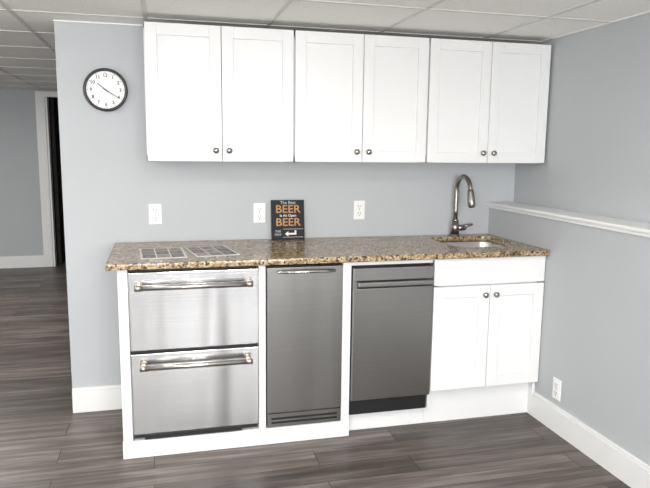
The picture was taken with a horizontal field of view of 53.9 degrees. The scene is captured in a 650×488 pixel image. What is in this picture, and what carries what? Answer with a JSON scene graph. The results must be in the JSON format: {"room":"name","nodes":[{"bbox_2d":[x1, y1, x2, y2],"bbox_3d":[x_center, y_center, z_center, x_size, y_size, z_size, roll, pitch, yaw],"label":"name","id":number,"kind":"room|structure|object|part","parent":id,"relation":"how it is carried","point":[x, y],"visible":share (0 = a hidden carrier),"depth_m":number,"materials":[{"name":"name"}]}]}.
{"room":"basement kitchenette","nodes":[
{"label":"basement kitchenette","id":0,"kind":"room"},
{"bbox_2d":[0,89,57,263],"bbox_3d":[-2.831,-0.753,7.514,3.600,2.020,0.120,-2,9,-14],"label":"wall","id":1,"kind":"structure","parent":0,"point":[21,234],"depth_m":7.28,"materials":[{"name":"grey paint"}]},
{"bbox_2d":[0,255,43,267],"bbox_3d":[-3.926,0.218,7.307,1.325,0.136,0.016,-2,9,-14],"label":"baseboard","id":2,"kind":"structure","parent":1,"relation":"attached to","point":[7,261],"depth_m":7.41,"materials":[{"name":"white wood"}]},
{"bbox_2d":[35,91,57,266],"bbox_3d":[-2.816,-0.747,7.508,0.975,2.010,0.142,-2,9,-14],"label":"trim","id":3,"kind":"structure","parent":1,"relation":"attached to","point":[41,97],"depth_m":7.34,"materials":[{"name":"white wood"}]},
{"bbox_2d":[50,99,65,263],"bbox_3d":[-3.213,-0.774,7.861,0.123,1.930,0.720,-2,9,-14],"label":"door","id":4,"kind":"structure","parent":1,"relation":"in","point":[54,115],"depth_m":7.58,"materials":[{"name":"paint"}]},
{"bbox_2d":[48,98,57,250],"bbox_3d":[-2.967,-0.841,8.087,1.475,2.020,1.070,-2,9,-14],"label":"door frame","id":5,"kind":"structure","parent":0,"point":[48,98],"depth_m":8.41,"materials":[{"name":"paint"}]},
{"bbox_2d":[54,22,515,387],"bbox_3d":[-0.061,-0.140,3.671,2.672,2.020,0.120,-2,9,-14],"label":"wall","id":6,"kind":"structure","parent":0,"point":[109,183],"depth_m":3.41,"materials":[{"name":"grey paint"}]},
{"bbox_2d":[72,384,121,412],"bbox_3d":[-1.209,0.833,3.450,0.288,0.136,0.016,-2,9,-14],"label":"baseboard","id":7,"kind":"structure","parent":6,"relation":"attached to","point":[107,397],"depth_m":3.44,"materials":[{"name":"white wood"}]},
{"bbox_2d":[83,68,127,111],"bbox_3d":[-1.105,-0.776,3.222,0.214,0.214,0.028,-2,9,-14],"label":"wall clock","id":8,"kind":"object","parent":6,"relation":"attached to","point":[104,89],"visible":1,"depth_m":3.21,"materials":[{"name":"black"}]},
{"bbox_2d":[148,204,161,223],"bbox_3d":[-0.898,-0.158,3.382,0.066,0.108,0.009,-2,9,-14],"label":"electrical outlet","id":9,"kind":"object","parent":6,"relation":"attached to","point":[155,210],"visible":1,"depth_m":3.38,"materials":[{"name":"plastic"}]},
{"bbox_2d":[143,21,293,161],"bbox_3d":[-0.532,-0.739,3.208,0.711,0.640,0.351,-2,9,-14],"label":"upper cabinet","id":10,"kind":"object","parent":6,"relation":"attached to","point":[213,93],"visible":1,"depth_m":3.07,"materials":[{"name":"white wood"}]},
{"bbox_2d":[253,203,264,222],"bbox_3d":[-0.361,-0.171,3.520,0.066,0.108,0.009,-2,9,-14],"label":"electrical outlet","id":11,"kind":"object","parent":6,"relation":"attached to","point":[258,208],"visible":1,"depth_m":3.52,"materials":[{"name":"plastic"}]},
{"bbox_2d":[354,201,364,218],"bbox_3d":[0.197,-0.195,3.662,0.066,0.108,0.009,-2,9,-14],"label":"electrical outlet","id":12,"kind":"object","parent":6,"relation":"attached to","point":[359,206],"visible":1,"depth_m":3.66,"materials":[{"name":"plastic"}]},
{"bbox_2d":[293,30,429,162],"bbox_3d":[0.157,-0.758,3.385,0.711,0.640,0.351,-2,9,-14],"label":"upper cabinet","id":13,"kind":"object","parent":6,"relation":"attached to","point":[358,97],"visible":1,"depth_m":3.25,"materials":[{"name":"white wood"}]},
{"bbox_2d":[424,38,550,162],"bbox_3d":[0.846,-0.777,3.562,0.711,0.640,0.351,-2,9,-14],"label":"upper cabinet","id":14,"kind":"object","parent":6,"relation":"attached to","point":[487,101],"visible":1,"depth_m":3.42,"materials":[{"name":"white wood"}]},
{"bbox_2d":[0,251,630,487],"bbox_3d":[-1.147,0.934,3.438,4.947,0.060,12.100,-2,9,-14],"label":"floor","id":15,"kind":"structure","parent":0,"point":[44,444],"depth_m":3.02,"materials":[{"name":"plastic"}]},
{"bbox_2d":[117,260,432,458],"bbox_3d":[-0.258,0.489,3.294,1.496,0.884,0.686,-2,9,-14],"label":"base cabinet","id":16,"kind":"object","parent":15,"relation":"on","point":[259,435],"depth_m":2.93,"materials":[{"name":"silver metal"}]},
{"bbox_3d":[-0.654,0.467,3.172,0.573,0.786,0.657,-2,9,-14],"label":"refrigerator drawers","id":17,"kind":"part","parent":16,"relation":"part of","materials":[{"name":"silver metal"}]},
{"bbox_2d":[266,263,342,427],"bbox_3d":[-0.164,0.452,3.312,0.365,0.786,0.630,-2,9,-14],"label":"ice maker","id":18,"kind":"object","parent":16,"relation":"in","point":[304,301],"visible":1,"depth_m":3.04,"materials":[{"name":"silver metal"}]},
{"bbox_2d":[349,263,433,414],"bbox_3d":[0.261,0.438,3.429,0.416,0.760,0.614,-2,9,-14],"label":"dishwasher","id":19,"kind":"object","parent":16,"relation":"in","point":[391,320],"visible":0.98,"depth_m":3.15,"materials":[{"name":"silver metal"}]},
{"bbox_2d":[423,256,545,422],"bbox_3d":[0.764,0.458,3.577,0.624,0.884,0.646,-2,9,-14],"label":"base cabinet","id":20,"kind":"object","parent":15,"relation":"on","point":[487,312],"visible":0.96,"depth_m":3.30,"materials":[{"name":"white wood"}]},
{"bbox_2d":[105,234,549,270],"bbox_3d":[0.025,0.026,3.316,2.164,0.029,0.648,-2,9,-14],"label":"countertop","id":21,"kind":"structure","parent":20,"relation":"on","point":[253,252],"depth_m":3.19,"materials":[{"name":"brown stone"}]},
{"bbox_2d":[139,247,186,258],"bbox_3d":[-0.773,0.042,3.038,0.205,0.003,0.300,-2,9,-17],"label":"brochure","id":22,"kind":"object","parent":21,"relation":"on","point":[174,252],"depth_m":3.02,"materials":[{"name":"grey paper"}]},
{"bbox_2d":[184,245,239,256],"bbox_3d":[-0.555,0.033,3.114,0.205,0.003,0.300,-3,9,-23],"label":"brochure","id":23,"kind":"object","parent":21,"relation":"on","point":[220,250],"visible":1,"depth_m":3.09,"materials":[{"name":"white paper"}]},
{"bbox_2d":[271,200,304,239],"bbox_3d":[-0.206,-0.134,3.540,0.184,0.218,0.044,-2,9,-14],"label":"sign","id":24,"kind":"object","parent":21,"relation":"on","point":[287,216],"visible":1,"depth_m":3.53,"materials":[{"name":"black metal"}]},
{"bbox_2d":[449,174,475,235],"bbox_3d":[0.830,-0.218,3.678,0.138,0.364,0.249,-2,9,-14],"label":"kitchen faucet","id":25,"kind":"object","parent":21,"relation":"on","point":[455,227],"visible":1,"depth_m":3.74,"materials":[{"name":"silver metal"}]},
{"bbox_2d":[442,241,504,246],"bbox_3d":[0.825,0.101,3.568,0.441,0.174,0.436,-2,9,-14],"label":"sink","id":26,"kind":"object","parent":21,"relation":"in","point":[459,243],"visible":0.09,"depth_m":3.75,"materials":[{"name":"metal"}]},
{"bbox_2d":[0,0,649,90],"bbox_3d":[-1.123,-1.119,3.128,4.947,0.066,12.100,-2,9,-14],"label":"ceiling","id":27,"kind":"structure","parent":0,"point":[27,35],"depth_m":2.98,"materials":[{"name":"tile"}]},
{"bbox_2d":[488,208,649,465],"bbox_3d":[1.815,0.748,1.099,0.162,1.075,6.000,-2,9,-14],"label":"wall","id":28,"kind":"structure","parent":0,"point":[595,338],"depth_m":2.95,"materials":[{"name":"grey paint"}]},
{"bbox_2d":[552,377,561,400],"bbox_3d":[1.176,0.736,3.245,0.009,0.108,0.066,-2,9,-14],"label":"electrical outlet","id":29,"kind":"object","parent":28,"relation":"attached to","point":[556,392],"visible":1,"depth_m":3.24,"materials":[{"name":"plastic"}]},
{"bbox_2d":[487,202,649,237],"bbox_3d":[1.812,0.203,1.014,0.182,0.034,5.999,-2,9,-14],"label":"trim","id":30,"kind":"structure","parent":28,"relation":"on","point":[637,228],"depth_m":3.08,"materials":[{"name":"white wood"}]},
{"bbox_2d":[527,391,649,487],"bbox_3d":[1.790,1.254,0.891,0.016,0.136,5.465,-2,9,-14],"label":"baseboard","id":31,"kind":"structure","parent":28,"relation":"attached to","point":[625,466],"depth_m":2.97,"materials":[{"name":"white wood"}]},
{"bbox_2d":[513,14,649,222],"bbox_3d":[1.947,0.277,1.061,0.100,2.020,6.000,-2,9,-14],"label":"wall","id":32,"kind":"structure","parent":0,"point":[597,157],"depth_m":3.13,"materials":[{"name":"grey paint"}]}
]}

